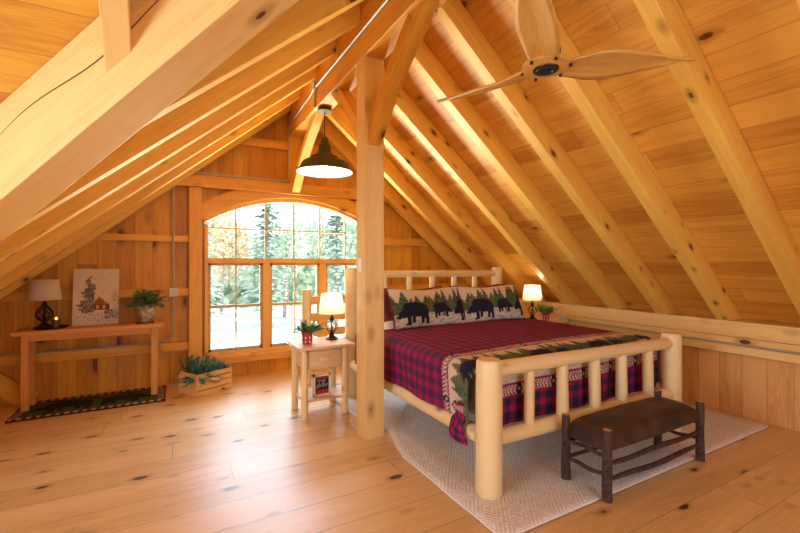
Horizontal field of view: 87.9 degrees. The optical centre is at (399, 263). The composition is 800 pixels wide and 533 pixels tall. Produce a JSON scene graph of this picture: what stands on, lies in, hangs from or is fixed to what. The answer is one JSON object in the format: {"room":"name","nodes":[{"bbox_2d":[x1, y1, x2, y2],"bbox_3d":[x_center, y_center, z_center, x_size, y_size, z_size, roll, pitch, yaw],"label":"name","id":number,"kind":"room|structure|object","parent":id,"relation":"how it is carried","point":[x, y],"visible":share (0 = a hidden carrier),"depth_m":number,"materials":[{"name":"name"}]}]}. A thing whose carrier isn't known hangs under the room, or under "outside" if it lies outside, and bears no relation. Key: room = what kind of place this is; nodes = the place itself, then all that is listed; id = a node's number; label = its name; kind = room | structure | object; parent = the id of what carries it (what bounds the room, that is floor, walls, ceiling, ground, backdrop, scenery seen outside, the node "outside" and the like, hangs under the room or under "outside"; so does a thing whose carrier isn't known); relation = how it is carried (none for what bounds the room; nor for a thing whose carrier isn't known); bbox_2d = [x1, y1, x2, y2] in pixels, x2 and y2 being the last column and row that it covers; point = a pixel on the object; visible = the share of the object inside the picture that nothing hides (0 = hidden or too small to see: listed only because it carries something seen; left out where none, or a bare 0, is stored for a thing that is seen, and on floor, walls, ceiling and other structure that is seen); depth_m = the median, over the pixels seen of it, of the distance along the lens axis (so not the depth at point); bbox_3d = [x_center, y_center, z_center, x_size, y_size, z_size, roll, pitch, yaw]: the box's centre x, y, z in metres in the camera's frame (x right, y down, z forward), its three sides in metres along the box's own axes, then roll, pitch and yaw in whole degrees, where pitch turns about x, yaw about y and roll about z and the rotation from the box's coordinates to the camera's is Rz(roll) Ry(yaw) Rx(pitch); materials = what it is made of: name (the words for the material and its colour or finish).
{"room":"attic bedroom","nodes":[
{"label":"attic bedroom","id":0,"kind":"room"},
{"bbox_2d":[0,0,99,103],"bbox_3d":[-2.056,-0.925,1.579,5.235,3.290,3.230,0,0,-29],"label":"ceiling","id":1,"kind":"structure","parent":0,"point":[32,32],"depth_m":1.77,"materials":[{"name":"brown wood"}]},
{"bbox_2d":[0,0,298,241],"bbox_3d":[-1.629,-0.619,1.954,4.236,2.893,0.206,0,0,11],"label":"beam","id":2,"kind":"structure","parent":1,"relation":"attached to","point":[71,114],"depth_m":1.82,"materials":[{"name":"brown wood"}]},
{"bbox_2d":[98,0,130,72],"bbox_3d":[-0.899,-1.619,1.224,0.098,1.669,1.387,0,0,-29],"label":"post","id":3,"kind":"object","parent":2,"relation":"attached to","point":[115,15],"visible":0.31,"depth_m":1.69,"materials":[{"name":"wood"}]},
{"bbox_2d":[143,0,363,126],"bbox_3d":[-1.143,-1.286,2.627,2.432,2.279,0.107,0,0,-29],"label":"rafter","id":4,"kind":"object","parent":1,"relation":"attached to","point":[304,16],"visible":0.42,"depth_m":2.75,"materials":[{"name":"brown wood"}]},
{"bbox_2d":[0,114,469,404],"bbox_3d":[-1.548,-0.495,6.196,7.300,4.090,0.140,0,0,-29],"label":"wall","id":5,"kind":"structure","parent":0,"point":[141,264],"depth_m":5.25,"materials":[{"name":"brown wood"}]},
{"bbox_2d":[0,370,38,404],"bbox_3d":[-4.330,1.240,4.533,0.580,0.620,0.068,0,0,-29],"label":"brace","id":6,"kind":"object","parent":5,"relation":"attached to","point":[9,386],"visible":0.64,"depth_m":4.54,"materials":[{"name":"brown wood"}]},
{"bbox_2d":[0,341,188,366],"bbox_3d":[-3.667,1.060,4.896,2.093,0.110,0.080,0,0,-29],"label":"beam","id":7,"kind":"structure","parent":5,"relation":"attached to","point":[177,345],"depth_m":4.90,"materials":[{"name":"brown wood"}]},
{"bbox_2d":[0,288,188,301],"bbox_3d":[-3.667,0.362,4.896,2.093,0.095,0.080,0,0,-29],"label":"beam","id":8,"kind":"structure","parent":5,"relation":"attached to","point":[15,296],"depth_m":5.03,"materials":[{"name":"brown wood"}]},
{"bbox_2d":[94,233,188,241],"bbox_3d":[-3.282,-0.320,5.109,1.213,0.080,0.080,0,0,-29],"label":"beam","id":9,"kind":"structure","parent":5,"relation":"attached to","point":[109,237],"depth_m":5.12,"materials":[{"name":"brown wood"}]},
{"bbox_2d":[204,349,291,363],"bbox_3d":[-1.544,1.292,6.053,2.433,0.115,0.115,0,0,-29],"label":"trim","id":10,"kind":"structure","parent":5,"relation":"attached to","point":[246,357],"depth_m":5.75,"materials":[{"name":"brown wood"}]},
{"bbox_2d":[240,137,287,150],"bbox_3d":[-2.020,-1.695,5.809,0.900,0.110,0.080,0,0,-29],"label":"beam","id":11,"kind":"structure","parent":5,"relation":"attached to","point":[252,142],"depth_m":5.85,"materials":[{"name":"brown wood"}]},
{"bbox_2d":[202,190,356,218],"bbox_3d":[-1.546,-0.789,6.055,2.433,0.411,0.110,0,0,-29],"label":"header","id":12,"kind":"object","parent":5,"relation":"attached to","point":[211,206],"visible":0.79,"depth_m":5.74,"materials":[{"name":"brown wood"}]},
{"bbox_2d":[204,199,356,356],"bbox_3d":[-1.560,0.150,6.084,2.370,2.180,0.105,0,0,-29],"label":"window","id":13,"kind":"structure","parent":5,"relation":"in","point":[265,304],"depth_m":5.84,"materials":[{"name":"brown wood"}]},
{"bbox_2d":[176,174,387,202],"bbox_3d":[-1.535,-1.073,6.038,3.770,0.155,0.150,0,0,-29],"label":"tie beam","id":14,"kind":"structure","parent":5,"relation":"attached to","point":[204,181],"depth_m":5.74,"materials":[{"name":"brown wood"}]},
{"bbox_2d":[195,92,312,181],"bbox_3d":[-1.925,-1.603,5.042,1.453,0.889,1.208,0,0,-29],"label":"conduit","id":15,"kind":"object","parent":14,"relation":"attached to","point":[311,93],"visible":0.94,"depth_m":5.61,"materials":[{"name":"silver metal"}]},
{"bbox_2d":[287,113,300,182],"bbox_3d":[-1.542,-1.700,6.051,0.170,1.100,0.120,0,0,-29],"label":"post","id":16,"kind":"object","parent":14,"relation":"on","point":[294,142],"visible":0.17,"depth_m":5.99,"materials":[{"name":"brown wood"}]},
{"bbox_2d":[292,111,323,192],"bbox_3d":[-1.231,-1.409,5.491,0.110,0.838,1.161,0,0,-29],"label":"brace","id":17,"kind":"object","parent":14,"relation":"attached to","point":[316,119],"visible":0.86,"depth_m":5.41,"materials":[{"name":"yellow wood"}]},
{"bbox_2d":[301,144,343,158],"bbox_3d":[-1.093,-1.695,6.323,0.880,0.110,0.080,0,0,-29],"label":"beam","id":18,"kind":"structure","parent":5,"relation":"attached to","point":[315,148],"depth_m":6.27,"materials":[{"name":"brown wood"}]},
{"bbox_2d":[384,238,427,245],"bbox_3d":[0.060,-0.362,6.962,0.945,0.125,0.080,0,0,-29],"label":"beam","id":19,"kind":"structure","parent":5,"relation":"attached to","point":[387,241],"depth_m":6.92,"materials":[{"name":"brown wood"}]},
{"bbox_2d":[387,283,467,289],"bbox_3d":[0.431,0.400,7.168,1.795,0.100,0.080,0,0,-29],"label":"beam","id":20,"kind":"structure","parent":5,"relation":"attached to","point":[402,286],"depth_m":7.08,"materials":[{"name":"brown wood"}]},
{"bbox_2d":[301,332,312,343],"bbox_3d":[-0.956,0.760,4.272,0.124,0.120,0.124,0,0,-29],"label":"flower pot","id":21,"kind":"object","parent":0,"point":[307,337],"depth_m":4.22,"materials":[{"name":"red ceramic"}]},
{"bbox_2d":[0,366,799,532],"bbox_3d":[-0.129,1.610,1.986,8.900,0.120,9.000,0,0,-29],"label":"floor","id":22,"kind":"structure","parent":0,"point":[238,458],"depth_m":2.95,"materials":[{"name":"brown wood"}]},
{"bbox_2d":[5,385,165,422],"bbox_3d":[-3.395,1.542,4.635,1.355,0.012,0.660,0,0,-29],"label":"rug","id":23,"kind":"object","parent":22,"relation":"on","point":[124,398],"visible":0.94,"depth_m":4.57,"materials":[{"name":"fabric"}]},
{"bbox_2d":[10,320,163,411],"bbox_3d":[-3.447,1.120,4.692,1.360,0.836,0.350,0,0,-29],"label":"console table","id":24,"kind":"object","parent":23,"relation":"on","point":[28,336],"visible":1,"depth_m":4.50,"materials":[{"name":"brown wood"}]},
{"bbox_2d":[33,325,68,329],"bbox_3d":[-3.800,0.694,4.525,0.310,0.016,0.310,0,0,-29],"label":"tray","id":25,"kind":"object","parent":24,"relation":"on","point":[62,326],"visible":0.7,"depth_m":4.45,"materials":[{"name":"black metal"}]},
{"bbox_2d":[26,279,61,327],"bbox_3d":[-3.853,0.430,4.496,0.303,0.515,0.303,0,0,-29],"label":"table lamp","id":26,"kind":"object","parent":25,"relation":"on","point":[44,290],"visible":1,"depth_m":4.43,"materials":[{"name":"beige fabric"}]},
{"bbox_2d":[52,317,60,327],"bbox_3d":[-3.716,0.631,4.486,0.076,0.114,0.076,0,0,-29],"label":"candle holder","id":27,"kind":"object","parent":25,"relation":"on","point":[56,323],"visible":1,"depth_m":4.46,"materials":[{"name":"orange glass"}]},
{"bbox_2d":[72,269,119,325],"bbox_3d":[-3.496,0.381,4.780,0.430,0.639,0.152,0,0,-29],"label":"painting","id":28,"kind":"object","parent":24,"relation":"on","point":[95,291],"visible":1,"depth_m":4.76,"materials":[{"name":"fabric"}]},
{"bbox_2d":[135,320,154,323],"bbox_3d":[-3.035,0.697,4.944,0.185,0.010,0.190,0,0,-29],"label":"coaster","id":29,"kind":"object","parent":24,"relation":"on","point":[152,321],"visible":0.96,"depth_m":4.88,"materials":[{"name":"red wood"}]},
{"bbox_2d":[122,287,167,321],"bbox_3d":[-3.010,0.477,4.921,0.448,0.425,0.453,0,0,14],"label":"potted plant","id":30,"kind":"object","parent":29,"relation":"on","point":[145,311],"visible":1,"depth_m":4.88,"materials":[{"name":"plant"}]},
{"bbox_2d":[189,186,201,360],"bbox_3d":[-2.675,0.278,5.423,0.154,2.545,0.120,0,0,-29],"label":"window post","id":31,"kind":"object","parent":22,"relation":"on","point":[195,193],"visible":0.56,"depth_m":5.37,"materials":[{"name":"brown wood"}]},
{"bbox_2d":[179,366,231,397],"bbox_3d":[-2.380,1.417,5.087,0.360,0.259,0.475,0,0,32],"label":"wooden crate","id":32,"kind":"object","parent":22,"relation":"on","point":[196,390],"visible":0.83,"depth_m":4.94,"materials":[{"name":"brown wood"}]},
{"bbox_2d":[168,354,229,389],"bbox_3d":[-2.399,1.259,4.968,0.632,0.364,0.750,0,0,-12],"label":"plant","id":33,"kind":"object","parent":32,"relation":"in","point":[197,367],"visible":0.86,"depth_m":4.93,"materials":[{"name":"green plant"}]},
{"bbox_2d":[286,336,355,420],"bbox_3d":[-0.844,1.185,4.374,0.595,0.730,0.530,0,0,-29],"label":"nightstand","id":34,"kind":"object","parent":22,"relation":"on","point":[322,353],"visible":0.95,"depth_m":4.27,"materials":[{"name":"brown wood"}]},
{"bbox_2d":[291,317,324,343],"bbox_3d":[-0.943,0.685,4.255,0.365,0.270,0.337,0,0,-5],"label":"plant","id":35,"kind":"object","parent":34,"relation":"on","point":[307,332],"visible":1,"depth_m":4.24,"materials":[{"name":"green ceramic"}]},
{"bbox_2d":[294,386,341,402],"bbox_3d":[-0.851,1.373,4.387,0.455,0.023,0.400,0,0,-29],"label":"shelf","id":36,"kind":"object","parent":34,"relation":"attached to","point":[335,392],"depth_m":4.29,"materials":[{"name":"brown wood"}]},
{"bbox_2d":[312,372,330,396],"bbox_3d":[-0.815,1.254,4.316,0.190,0.217,0.040,0,0,-29],"label":"box sign","id":37,"kind":"object","parent":34,"relation":"on","point":[321,383],"visible":1,"depth_m":4.30,"materials":[{"name":"white wood"}]},
{"bbox_2d":[319,292,343,339],"bbox_3d":[-0.742,0.570,4.505,0.274,0.500,0.274,0,0,-29],"label":"table lamp","id":38,"kind":"object","parent":34,"relation":"on","point":[331,303],"visible":1,"depth_m":4.42,"materials":[{"name":"white fabric"}]},
{"bbox_2d":[302,289,344,383],"bbox_3d":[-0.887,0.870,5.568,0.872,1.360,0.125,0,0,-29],"label":"chair","id":39,"kind":"object","parent":22,"relation":"on","point":[307,299],"visible":0.32,"depth_m":5.42,"materials":[{"name":"brown wood"}]},
{"bbox_2d":[357,55,383,440],"bbox_3d":[-0.270,-0.138,3.757,0.190,3.375,0.190,0,0,-29],"label":"post","id":40,"kind":"object","parent":22,"relation":"on","point":[370,70],"visible":1,"depth_m":3.68,"materials":[{"name":"brown wood"}]},
{"bbox_2d":[332,88,356,138],"bbox_3d":[-0.502,-1.452,4.174,0.120,0.759,0.772,0,0,-29],"label":"brace","id":41,"kind":"object","parent":40,"relation":"attached to","point":[345,99],"visible":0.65,"depth_m":4.12,"materials":[{"name":"brown wood"}]},
{"bbox_2d":[358,258,361,271],"bbox_3d":[-0.362,0.013,3.710,0.016,0.125,0.070,0,0,-29],"label":"light switch","id":42,"kind":"object","parent":40,"relation":"attached to","point":[359,259],"visible":1,"depth_m":3.70,"materials":[{"name":"white plastic"}]},
{"bbox_2d":[368,0,439,145],"bbox_3d":[0.000,-1.443,3.269,0.120,0.796,0.926,0,0,-29],"label":"brace","id":43,"kind":"object","parent":40,"relation":"attached to","point":[415,26],"visible":1,"depth_m":3.24,"materials":[{"name":"brown wood"}]},
{"bbox_2d":[336,390,767,532],"bbox_3d":[1.360,1.539,4.322,3.328,0.019,2.759,0,0,-29],"label":"area rug","id":44,"kind":"object","parent":22,"relation":"on","point":[535,493],"visible":0.35,"depth_m":3.20,"materials":[{"name":"white carpet"}]},
{"bbox_2d":[345,267,681,499],"bbox_3d":[0.993,0.792,4.336,2.397,1.483,2.533,0,0,-29],"label":"bed","id":45,"kind":"object","parent":44,"relation":"on","point":[488,434],"visible":0.66,"depth_m":3.18,"materials":[{"name":"beige wood"}]},
{"bbox_2d":[468,374,475,414],"bbox_3d":[0.962,0.940,4.369,2.020,0.380,2.090,0,0,-29],"label":"mattress","id":46,"kind":"object","parent":45,"relation":"on","point":[471,387],"visible":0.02,"depth_m":3.07,"materials":[{"name":"white"}]},
{"bbox_2d":[355,318,659,445],"bbox_3d":[0.979,0.960,4.254,2.394,0.571,2.008,0,0,-29],"label":"quilt","id":47,"kind":"object","parent":45,"relation":"on","point":[436,364],"visible":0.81,"depth_m":3.49,"materials":[{"name":"fabric"}]},
{"bbox_2d":[384,288,392,321],"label":"sham pillow","id":48,"kind":"object","parent":47,"relation":"on","point":[387,313],"depth_m":4.52,"materials":[{"name":"red fabric"}]},
{"bbox_2d":[384,321,393,329],"bbox_3d":[0.023,0.635,4.703,0.720,0.189,0.406,0,0,-29],"label":"bed pillow","id":49,"kind":"object","parent":47,"relation":"on","point":[388,324],"visible":0.08,"depth_m":4.44,"materials":[{"name":"white fabric"}]},
{"bbox_2d":[385,286,466,329],"bbox_3d":[0.308,0.479,4.631,0.960,0.428,0.254,0,0,-29],"label":"pillow","id":50,"kind":"object","parent":47,"relation":"on","point":[439,306],"visible":1,"depth_m":4.53,"materials":[{"name":"fabric"}]},
{"bbox_2d":[415,286,441,289],"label":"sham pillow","id":51,"kind":"object","parent":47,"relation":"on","point":[437,286],"depth_m":4.94,"materials":[{"name":"red fabric"}]},
{"bbox_2d":[449,284,505,286],"bbox_3d":[1.065,0.486,5.278,0.980,0.432,0.213,0,0,-29],"label":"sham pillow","id":52,"kind":"object","parent":47,"relation":"on","point":[496,284],"visible":0.02,"depth_m":5.44,"materials":[{"name":"red fabric"}]},
{"bbox_2d":[457,284,524,321],"bbox_3d":[1.119,0.479,5.097,0.962,0.430,0.252,0,0,-29],"label":"pillow","id":53,"kind":"object","parent":47,"relation":"on","point":[501,302],"visible":0.96,"depth_m":5.00,"materials":[{"name":"fabric"}]},
{"bbox_2d":[535,317,566,322],"bbox_3d":[1.957,1.177,5.916,0.600,0.745,0.530,0,0,-29],"label":"nightstand","id":54,"kind":"object","parent":44,"relation":"on","point":[537,318],"visible":0.04,"depth_m":5.88,"materials":[{"name":"brown wood"}]},
{"bbox_2d":[522,285,541,318],"bbox_3d":[1.904,0.555,5.972,0.274,0.500,0.274,0,0,-29],"label":"table lamp","id":55,"kind":"object","parent":54,"relation":"on","point":[532,293],"visible":0.98,"depth_m":5.88,"materials":[{"name":"white fabric"}]},
{"bbox_2d":[536,304,555,320],"bbox_3d":[2.080,0.680,5.921,0.338,0.250,0.344,0,0,-29],"label":"plant","id":56,"kind":"object","parent":54,"relation":"on","point":[546,312],"visible":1,"depth_m":5.87,"materials":[{"name":"green plant"}]},
{"bbox_2d":[561,389,704,503],"bbox_3d":[1.766,1.304,3.104,1.214,0.459,0.386,0,0,-29],"label":"bench","id":57,"kind":"object","parent":44,"relation":"on","point":[608,430],"visible":1,"depth_m":2.94,"materials":[{"name":"brown leather"}]},
{"bbox_2d":[542,312,549,320],"bbox_3d":[2.076,0.748,5.907,0.118,0.114,0.118,0,0,-29],"label":"plant pot","id":58,"kind":"object","parent":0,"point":[545,315],"depth_m":5.86,"materials":[{"name":"red ceramic"}]},
{"bbox_2d":[325,0,799,323],"bbox_3d":[2.177,-0.967,3.236,3.775,3.206,8.950,0,0,-29],"label":"ceiling","id":59,"kind":"structure","parent":0,"point":[751,48],"depth_m":3.55,"materials":[{"name":"brown wood"}]},
{"bbox_2d":[658,345,799,431],"bbox_3d":[3.623,1.230,4.066,0.120,0.640,8.800,0,0,-29],"label":"wall","id":60,"kind":"structure","parent":0,"point":[765,390],"depth_m":4.20,"materials":[{"name":"brown wood"}]},
{"bbox_2d":[518,297,799,363],"bbox_3d":[3.695,0.746,3.992,0.345,0.326,8.600,0,0,-29],"label":"wall plate","id":61,"kind":"object","parent":60,"relation":"on","point":[767,334],"visible":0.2,"depth_m":4.52,"materials":[{"name":"beige wood"}]},
{"bbox_2d":[318,118,485,286],"bbox_3d":[0.163,-0.923,6.889,3.605,3.007,0.107,0,0,-29],"label":"rafter","id":62,"kind":"object","parent":61,"relation":"on","point":[337,141],"visible":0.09,"depth_m":6.80,"materials":[{"name":"brown wood"}]},
{"bbox_2d":[326,104,504,285],"bbox_3d":[0.434,-0.923,6.399,3.605,3.007,0.107,0,0,-29],"label":"rafter","id":63,"kind":"object","parent":61,"relation":"on","point":[338,116],"visible":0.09,"depth_m":6.29,"materials":[{"name":"brown wood"}]},
{"bbox_2d":[351,86,545,299],"bbox_3d":[0.750,-0.923,5.831,3.605,3.007,0.107,0,0,-29],"label":"rafter","id":64,"kind":"object","parent":61,"relation":"on","point":[393,140],"visible":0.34,"depth_m":5.77,"materials":[{"name":"brown wood"}]},
{"bbox_2d":[384,67,581,303],"bbox_3d":[1.074,-0.923,5.245,3.605,3.007,0.107,0,0,-29],"label":"rafter","id":65,"kind":"object","parent":61,"relation":"on","point":[405,107],"visible":0.63,"depth_m":5.15,"materials":[{"name":"brown wood"}]},
{"bbox_2d":[411,40,629,308],"bbox_3d":[1.421,-0.923,4.620,3.605,3.007,0.107,0,0,-29],"label":"rafter","id":66,"kind":"object","parent":61,"relation":"on","point":[424,62],"visible":0.76,"depth_m":4.46,"materials":[{"name":"brown wood"}]},
{"bbox_2d":[436,0,679,313],"bbox_3d":[1.714,-0.923,4.090,3.605,3.007,0.107,0,0,-29],"label":"rafter","id":67,"kind":"object","parent":61,"relation":"on","point":[453,16],"visible":1,"depth_m":3.87,"materials":[{"name":"brown wood"}]},
{"bbox_2d":[508,0,742,320],"bbox_3d":[2.015,-0.923,3.548,3.605,3.007,0.107,0,0,-29],"label":"rafter","id":68,"kind":"object","parent":61,"relation":"on","point":[588,96],"visible":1,"depth_m":3.56,"materials":[{"name":"brown wood"}]},
{"bbox_2d":[560,316,799,354],"bbox_3d":[3.969,0.806,3.080,0.056,0.082,6.740,0,0,-29],"label":"conduit","id":69,"kind":"object","parent":61,"relation":"attached to","point":[563,318],"visible":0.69,"depth_m":4.46,"materials":[{"name":"silver metal"}]},
{"bbox_2d":[633,0,799,315],"bbox_3d":[2.351,-0.923,2.942,3.605,3.007,0.107,0,0,-29],"label":"rafter","id":70,"kind":"object","parent":61,"relation":"on","point":[665,20],"visible":1,"depth_m":2.83,"materials":[{"name":"brown wood"}]},
{"bbox_3d":[-1.051,-1.038,1.447,4.731,0.046,8.950,-44,20,-22],"label":"ceiling","id":71,"kind":"structure","parent":0,"visible":0},
{"bbox_2d":[0,105,289,300],"bbox_3d":[-3.064,-0.884,5.100,3.395,3.082,0.107,0,0,-29],"label":"rafter","id":72,"kind":"object","parent":71,"relation":"attached to","point":[46,266],"visible":0.44,"depth_m":4.98,"materials":[{"name":"brown wood"}]},
{"bbox_2d":[0,89,300,291],"bbox_3d":[-2.788,-0.884,4.602,3.395,3.082,0.107,0,0,-29],"label":"rafter","id":73,"kind":"object","parent":71,"relation":"attached to","point":[28,267],"visible":0.46,"depth_m":4.52,"materials":[{"name":"brown wood"}]},
{"bbox_2d":[0,66,316,278],"bbox_3d":[-2.473,-0.884,4.033,3.395,3.082,0.107,0,0,-29],"label":"rafter","id":74,"kind":"object","parent":71,"relation":"attached to","point":[37,247],"visible":0.51,"depth_m":4.00,"materials":[{"name":"brown wood"}]},
{"bbox_2d":[0,39,335,261],"bbox_3d":[-2.167,-0.884,3.482,3.395,3.082,0.107,0,0,-29],"label":"rafter","id":75,"kind":"object","parent":71,"relation":"attached to","point":[31,232],"visible":0.56,"depth_m":3.49,"materials":[{"name":"brown wood"}]},
{"bbox_2d":[10,3,359,234],"bbox_3d":[-1.774,-0.973,2.992,3.182,2.904,0.107,0,0,-29],"label":"rafter","id":76,"kind":"object","parent":71,"relation":"attached to","point":[150,136],"visible":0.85,"depth_m":3.12,"materials":[{"name":"brown wood"}]},
{"bbox_3d":[2.680,-0.490,-1.556,7.180,4.080,0.120,0,0,-29],"label":"wall","id":77,"kind":"structure","parent":0,"visible":0},
{"bbox_2d":[289,0,445,137],"bbox_3d":[0.571,-2.072,2.249,0.200,0.555,8.580,0,0,-29],"label":"ridge beam","id":78,"kind":"structure","parent":77,"relation":"attached to","point":[379,38],"depth_m":3.85,"materials":[{"name":"brown wood"}]},
{"bbox_2d":[296,106,351,177],"bbox_3d":[-0.883,-1.447,4.862,0.650,0.754,0.650,0,0,-29],"label":"pendant lamp","id":79,"kind":"object","parent":78,"relation":"hanging from","point":[323,164],"visible":1,"depth_m":4.82,"materials":[{"name":"brown metal"}]},
{"bbox_2d":[311,0,388,107],"bbox_3d":[0.011,-1.970,3.013,0.040,0.300,4.260,0,0,-29],"label":"conduit","id":80,"kind":"object","parent":78,"relation":"attached to","point":[314,84],"visible":1,"depth_m":4.01,"materials":[{"name":"silver metal"}]},
{"bbox_2d":[437,0,695,102],"bbox_3d":[0.690,-1.385,2.197,1.363,0.880,1.276,0,0,-29],"label":"ceiling fan","id":81,"kind":"object","parent":78,"relation":"hanging from","point":[537,26],"visible":1,"depth_m":2.00,"materials":[{"name":"brown wood"}]},
{"bbox_3d":[-4.142,0.972,3.450,0.100,1.156,2.350,0,0,-29],"label":"wall","id":82,"kind":"structure","parent":0,"visible":0},
{"bbox_2d":[0,188,177,356],"bbox_3d":[-3.679,-0.076,4.791,1.970,2.155,0.082,0,0,-29],"label":"conduit","id":83,"kind":"object","parent":82,"relation":"attached to","point":[173,292],"visible":0.88,"depth_m":5.23,"materials":[{"name":"silver metal"}]},
{"label":"outside","id":84,"kind":"structure","parent":0,"visible":0},
{"bbox_2d":[211,276,343,348],"bbox_3d":[-25.016,3.855,45.130,120.000,2.064,90.000,0,0,-29],"label":"ground","id":85,"kind":"structure","parent":84,"point":[223,336],"depth_m":27.92,"materials":[{"name":"white snow"}]},
{"bbox_2d":[204,221,231,326],"bbox_3d":[-11.257,-0.109,23.362,3.517,9.142,3.406,0,0,-29],"label":"pine tree","id":86,"kind":"object","parent":85,"relation":"on","point":[214,276],"visible":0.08,"depth_m":23.69,"materials":[{"name":"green plant"}]},
{"bbox_2d":[208,211,251,314],"bbox_3d":[-14.292,-0.140,33.153,4.643,8.814,4.793,0,0,-29],"label":"leafy tree","id":87,"kind":"object","parent":85,"relation":"on","point":[221,239],"visible":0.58,"depth_m":33.14,"materials":[{"name":"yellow plant"}]},
{"bbox_2d":[239,203,293,314],"bbox_3d":[-8.668,-0.879,27.211,4.007,10.603,3.985,0,0,-29],"label":"pine tree","id":88,"kind":"object","parent":85,"relation":"on","point":[269,250],"visible":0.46,"depth_m":27.08,"materials":[{"name":"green plant"}]},
{"bbox_2d":[209,214,356,307],"bbox_3d":[-13.947,-0.852,41.438,69.018,10.994,7.466,0,0,-29],"label":"woods","id":89,"kind":"object","parent":85,"relation":"on","point":[306,279],"visible":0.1,"depth_m":40.37,"materials":[{"name":"green plant"}]},
{"bbox_2d":[258,203,311,316],"bbox_3d":[-9.062,-0.610,32.692,4.127,9.872,4.025,0,0,-6],"label":"leafy tree","id":90,"kind":"object","parent":85,"relation":"on","point":[287,238],"visible":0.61,"depth_m":32.48,"materials":[{"name":"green plant"}]},
{"bbox_2d":[298,206,343,269],"bbox_3d":[-7.222,-1.383,38.303,4.620,11.258,4.555,0,0,-29],"label":"leafy tree","id":91,"kind":"object","parent":85,"relation":"on","point":[315,226],"visible":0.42,"depth_m":37.73,"materials":[{"name":"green plant"}]},
{"bbox_2d":[311,211,356,326],"bbox_3d":[-4.412,-0.378,28.462,3.946,9.640,3.929,0,0,-29],"label":"pine tree","id":92,"kind":"object","parent":85,"relation":"on","point":[332,223],"visible":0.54,"depth_m":28.32,"materials":[{"name":"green plant"}]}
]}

